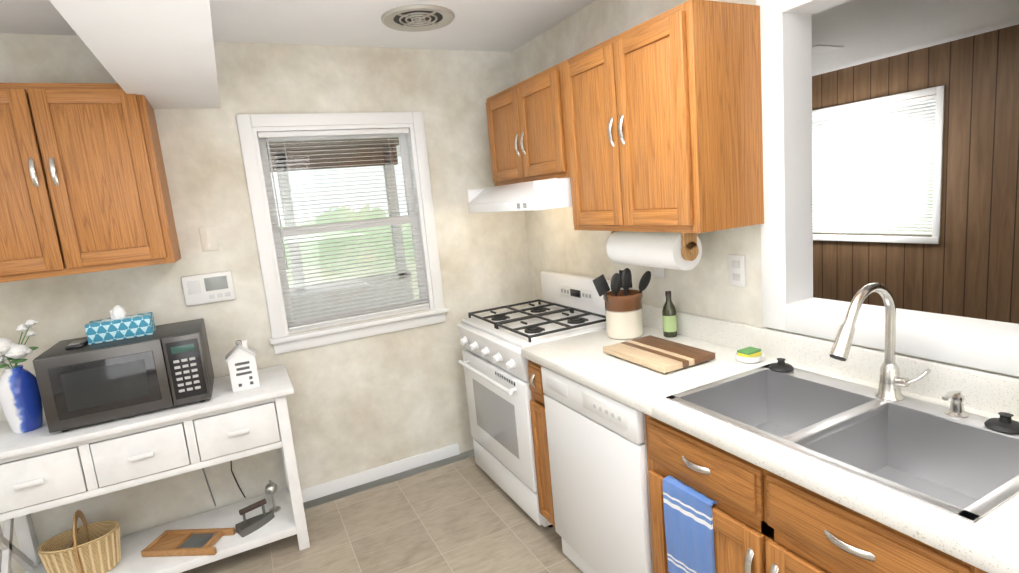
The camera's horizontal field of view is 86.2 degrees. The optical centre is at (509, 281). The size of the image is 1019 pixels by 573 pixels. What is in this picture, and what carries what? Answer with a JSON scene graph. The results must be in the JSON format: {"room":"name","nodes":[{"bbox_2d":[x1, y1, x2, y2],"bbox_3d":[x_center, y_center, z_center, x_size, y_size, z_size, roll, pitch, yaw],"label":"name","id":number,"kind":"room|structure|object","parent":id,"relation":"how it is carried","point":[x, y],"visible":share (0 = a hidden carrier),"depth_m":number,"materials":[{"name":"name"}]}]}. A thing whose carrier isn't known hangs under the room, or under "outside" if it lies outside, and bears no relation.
{"room":"kitchen","nodes":[
{"label":"kitchen","id":0,"kind":"room"},
{"bbox_2d":[0,33,532,572],"bbox_3d":[-1.096,-0.010,2.993,2.920,2.440,0.120,-10,10,-26],"label":"wall","id":1,"kind":"structure","parent":0,"point":[360,405],"depth_m":2.90,"materials":[{"name":"paint"}]},
{"bbox_2d":[0,83,180,282],"bbox_3d":[-1.890,-0.409,2.275,0.755,0.751,0.356,-10,10,-26],"label":"upper cabinet","id":2,"kind":"object","parent":1,"relation":"attached to","point":[83,185],"visible":0.92,"depth_m":2.19,"materials":[{"name":"brown wood"}]},
{"bbox_2d":[197,441,215,505],"bbox_3d":[-1.552,0.972,2.780,0.037,0.386,0.011,-10,10,-26],"label":"cord","id":3,"kind":"object","parent":1,"relation":"attached to","point":[209,486],"depth_m":2.79,"materials":[{"name":"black plastic"}]},
{"bbox_2d":[181,271,235,305],"bbox_3d":[-1.496,0.033,2.710,0.220,0.145,0.028,-10,10,-26],"label":"thermostat","id":4,"kind":"object","parent":1,"relation":"attached to","point":[208,288],"visible":1,"depth_m":2.70,"materials":[{"name":"white plastic"}]},
{"bbox_2d":[199,226,218,251],"bbox_3d":[-1.490,-0.212,2.698,0.073,0.120,0.008,-10,10,-26],"label":"switch plate","id":5,"kind":"object","parent":1,"relation":"attached to","point":[208,238],"visible":1,"depth_m":2.70,"materials":[{"name":"beige plastic"}]},
{"bbox_2d":[230,461,245,497],"bbox_3d":[-1.420,0.974,2.844,0.090,0.341,0.042,-10,10,-26],"label":"cord","id":6,"kind":"object","parent":1,"relation":"attached to","point":[230,461],"depth_m":2.84,"materials":[{"name":"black plastic"}]},
{"bbox_2d":[236,112,448,353],"bbox_3d":[-0.892,-0.297,3.041,0.994,1.232,0.166,-10,10,-26],"label":"kitchen window","id":7,"kind":"structure","parent":1,"relation":"in","point":[257,132],"depth_m":3.01,"materials":[{"name":"white wood"}]},
{"bbox_2d":[257,128,428,329],"bbox_3d":[-0.885,-0.309,3.022,0.792,1.036,0.034,-10,10,-26],"label":"blind","id":8,"kind":"object","parent":7,"relation":"attached to","point":[417,222],"depth_m":3.03,"materials":[{"name":"white plastic"}]},
{"bbox_2d":[0,0,595,156],"bbox_3d":[-0.776,-1.324,3.013,8.740,0.080,12.840,-10,10,-26],"label":"ceiling","id":9,"kind":"structure","parent":0,"point":[496,25],"depth_m":2.56,"materials":[{"name":"paint"}]},
{"bbox_2d":[49,0,219,108],"bbox_3d":[-0.174,-0.678,-0.196,0.340,0.314,6.239,-10,10,-26],"label":"beam","id":10,"kind":"structure","parent":9,"relation":"attached to","point":[158,54],"depth_m":1.66,"materials":[{"name":"paint"}]},
{"bbox_2d":[381,4,454,31],"bbox_3d":[-0.430,-1.238,2.567,0.344,0.014,0.344,-10,10,-26],"label":"ceiling vent","id":11,"kind":"object","parent":9,"relation":"in","point":[417,18],"visible":0.98,"depth_m":2.54,"materials":[{"name":"grey"}]},
{"bbox_2d":[181,456,582,572],"bbox_3d":[-0.573,1.718,-0.256,5.340,0.060,6.270,-10,10,-26],"label":"floor","id":12,"kind":"structure","parent":0,"point":[468,515],"depth_m":2.62,"materials":[{"name":"beige tile"}]},
{"bbox_2d":[0,364,309,572],"bbox_3d":[-1.601,0.949,2.488,1.225,0.800,0.475,-10,10,-26],"label":"console table","id":13,"kind":"object","parent":12,"relation":"on","point":[42,468],"visible":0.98,"depth_m":2.35,"materials":[{"name":"paint"}]},
{"bbox_2d":[0,319,42,433],"bbox_3d":[-2.010,0.388,2.233,0.199,0.454,0.136,-10,10,-26],"label":"vase","id":14,"kind":"object","parent":13,"relation":"on","point":[21,404],"visible":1,"depth_m":2.21,"materials":[{"name":"blue ceramic"}]},
{"bbox_2d":[38,510,120,572],"bbox_3d":[-1.850,1.127,2.350,0.284,0.284,0.212,-10,10,-26],"label":"woven basket","id":15,"kind":"object","parent":13,"relation":"on","point":[86,547],"visible":1,"depth_m":2.33,"materials":[{"name":"brown wicker"}]},
{"bbox_2d":[32,318,213,432],"bbox_3d":[-1.663,0.397,2.418,0.570,0.316,0.388,-10,10,-26],"label":"microwave","id":16,"kind":"object","parent":13,"relation":"on","point":[163,366],"visible":1,"depth_m":2.25,"materials":[{"name":"black metal"}]},
{"bbox_2d":[65,339,87,349],"bbox_3d":[-1.808,0.262,2.277,0.060,0.018,0.120,-10,10,-26],"label":"remote control","id":17,"kind":"object","parent":16,"relation":"on","point":[77,344],"visible":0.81,"depth_m":2.24,"materials":[{"name":"black plastic"}]},
{"bbox_2d":[85,305,155,344],"bbox_3d":[-1.694,0.173,2.371,0.230,0.143,0.120,-10,10,-26],"label":"tissue box","id":18,"kind":"object","parent":16,"relation":"on","point":[118,325],"visible":1,"depth_m":2.33,"materials":[{"name":"blue cardboard"}]},
{"bbox_2d":[141,528,234,556],"bbox_3d":[-1.471,1.198,2.502,0.350,0.030,0.160,-4,9,6],"label":"washboard","id":19,"kind":"object","parent":13,"relation":"on","point":[190,542],"visible":1,"depth_m":2.49,"materials":[{"name":"brown wood"}]},
{"bbox_2d":[226,339,259,391],"bbox_3d":[-1.247,0.384,2.542,0.129,0.228,0.102,-10,10,-26],"label":"lantern","id":20,"kind":"object","parent":13,"relation":"on","point":[241,361],"visible":1,"depth_m":2.51,"materials":[{"name":"white ceramic"}]},
{"bbox_2d":[235,480,280,537],"bbox_3d":[-1.217,1.087,2.635,0.094,0.160,0.250,0,10,28],"label":"iron","id":21,"kind":"object","parent":13,"relation":"on","point":[244,527],"visible":1,"depth_m":2.60,"materials":[{"name":"silver metal"}]},
{"bbox_2d":[457,270,622,526],"bbox_3d":[0.165,0.561,2.913,0.668,1.110,0.762,-10,10,-26],"label":"range","id":22,"kind":"object","parent":12,"relation":"on","point":[494,362],"visible":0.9,"depth_m":2.77,"materials":[{"name":"white metal"}]},
{"bbox_2d":[541,366,653,572],"bbox_3d":[0.577,0.756,2.187,0.622,0.863,0.604,-10,10,-26],"label":"dishwasher","id":23,"kind":"object","parent":12,"relation":"on","point":[597,447],"visible":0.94,"depth_m":1.99,"materials":[{"name":"white metal"}]},
{"bbox_2d":[647,423,968,572],"bbox_3d":[0.932,0.911,1.539,0.618,0.702,0.840,-10,10,-26],"label":"base cabinet","id":24,"kind":"object","parent":12,"relation":"on","point":[709,514],"depth_m":1.45,"materials":[{"name":"brown wood"}]},
{"bbox_2d":[917,475,1012,572],"bbox_3d":[1.256,0.899,0.874,0.618,0.872,0.740,-10,10,-26],"label":"base cabinet","id":25,"kind":"object","parent":12,"relation":"on","point":[928,561],"depth_m":1.00,"materials":[{"name":"brown wood"}]},
{"bbox_2d":[521,327,1018,572],"bbox_3d":[1.215,0.472,0.793,0.633,0.080,3.916,-10,10,-26],"label":"countertop","id":26,"kind":"structure","parent":25,"relation":"on","point":[985,539],"depth_m":1.45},
{"bbox_2d":[593,268,650,339],"bbox_3d":[0.495,0.091,2.405,0.271,0.304,0.170,-10,10,-26],"label":"utensil crock","id":27,"kind":"object","parent":26,"relation":"on","point":[624,313],"visible":1,"depth_m":2.36,"materials":[{"name":"ceramic"}]},
{"bbox_2d":[603,335,714,373],"bbox_3d":[0.563,0.275,2.082,0.245,0.030,0.350,-10,10,-26],"label":"cutting board","id":28,"kind":"object","parent":26,"relation":"on","point":[664,356],"visible":1,"depth_m":2.03,"materials":[{"name":"brown wood"}]},
{"bbox_2d":[662,291,676,337],"bbox_3d":[0.687,0.139,2.339,0.059,0.197,0.059,-10,10,-26],"label":"olive oil bottle","id":29,"kind":"object","parent":26,"relation":"on","point":[669,316],"visible":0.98,"depth_m":2.32,"materials":[{"name":"green glass"}]},
{"bbox_2d":[735,347,763,362],"bbox_3d":[0.862,0.263,1.956,0.096,0.038,0.096,-10,10,-26],"label":"sponge","id":30,"kind":"object","parent":26,"relation":"on","point":[749,355],"visible":1,"depth_m":1.93,"materials":[{"name":"green plastic"}]},
{"bbox_2d":[511,0,1018,378],"bbox_3d":[1.582,0.086,0.782,0.120,2.440,6.240,-10,10,-26],"label":"wall","id":31,"kind":"structure","parent":0,"point":[556,241],"depth_m":2.51,"materials":[{"name":"paint"}]},
{"bbox_2d":[467,178,571,212],"bbox_3d":[0.154,-0.447,2.796,0.495,0.132,0.760,-10,10,-26],"label":"range hood","id":32,"kind":"object","parent":31,"relation":"attached to","point":[552,193],"visible":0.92,"depth_m":2.51,"materials":[{"name":"white enameled metal"},{"name":"gray plastic"}]},
{"bbox_2d":[486,64,565,185],"bbox_3d":[0.202,-0.760,2.773,0.338,0.485,0.783,-10,10,-26],"label":"upper cabinet","id":33,"kind":"object","parent":31,"relation":"attached to","point":[524,119],"depth_m":2.64,"materials":[{"name":"brown wood"}]},
{"bbox_2d":[653,267,664,277],"bbox_3d":[0.666,-0.075,2.440,0.013,0.115,0.070,-10,10,-26],"label":"outlet","id":34,"kind":"object","parent":31,"relation":"attached to","point":[658,272],"depth_m":2.44,"materials":[{"name":"white plastic"}]},
{"bbox_2d":[558,0,763,239],"bbox_3d":[0.548,-0.572,2.134,0.338,0.720,0.780,-10,10,-26],"label":"upper cabinet","id":35,"kind":"object","parent":31,"relation":"attached to","point":[645,137],"depth_m":1.85,"materials":[{"name":"brown wood"}]},
{"bbox_2d":[728,254,745,286],"bbox_3d":[0.861,-0.041,2.061,0.008,0.120,0.075,-10,10,-26],"label":"outlet","id":36,"kind":"object","parent":31,"relation":"attached to","point":[736,265],"depth_m":2.06,"materials":[{"name":"white plastic"}]},
{"bbox_2d":[642,304,1018,572],"bbox_3d":[1.257,0.469,0.814,0.540,0.288,3.916,-10,10,-26],"label":"backsplash","id":37,"kind":"structure","parent":31,"relation":"attached to","point":[957,456],"depth_m":1.42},
{"bbox_2d":[756,0,1018,375],"bbox_3d":[1.148,-0.365,1.505,0.146,1.145,0.949,-10,10,-26],"label":"trim","id":38,"kind":"structure","parent":31,"relation":"attached to","point":[790,303],"depth_m":1.80,"materials":[{"name":"white paint"}]},
{"bbox_2d":[812,45,843,52],"bbox_3d":[2.094,-1.564,3.659,0.270,0.008,0.140,-10,10,-26],"label":"ceiling light","id":39,"kind":"object","parent":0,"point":[821,48],"visible":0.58,"depth_m":3.64,"materials":[{"name":"white"}]},
{"bbox_2d":[812,0,1018,323],"bbox_3d":[2.687,-0.208,2.011,3.000,2.440,7.720,-10,10,-26],"label":"wall","id":40,"kind":"structure","parent":0,"point":[965,53],"depth_m":3.84,"materials":[{"name":"brown wood"}]},
{"bbox_2d":[812,85,944,243],"bbox_3d":[2.888,-0.908,4.557,0.084,1.140,1.290,-10,10,-26],"label":"window","id":41,"kind":"structure","parent":40,"relation":"in","point":[866,227],"depth_m":4.37,"materials":[{"name":"white"}]},
{"label":"outside","id":42,"kind":"structure","parent":0,"visible":0},
{"bbox_2d":[270,100,935,298],"bbox_3d":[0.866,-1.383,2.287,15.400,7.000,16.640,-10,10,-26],"label":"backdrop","id":43,"kind":"structure","parent":42,"point":[343,179],"depth_m":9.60,"materials":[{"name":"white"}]},
{"bbox_3d":[-4.487,0.563,1.330,0.120,2.440,12.600,-10,10,-26],"label":"wall","id":44,"kind":"structure","parent":0,"visible":0},
{"bbox_2d":[301,443,459,502],"bbox_3d":[-1.287,1.216,2.955,2.180,0.075,0.012,-10,10,-26],"label":"baseboard","id":45,"kind":"structure","parent":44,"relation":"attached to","point":[359,478],"depth_m":3.19,"materials":[{"name":"white wood"}]},
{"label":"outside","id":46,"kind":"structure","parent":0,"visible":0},
{"bbox_2d":[266,137,474,509],"bbox_3d":[-1.274,-0.053,4.708,1.690,2.630,3.070,-10,10,-26],"label":"porch","id":47,"kind":"object","parent":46,"point":[335,153],"depth_m":5.85,"materials":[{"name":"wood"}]}
]}

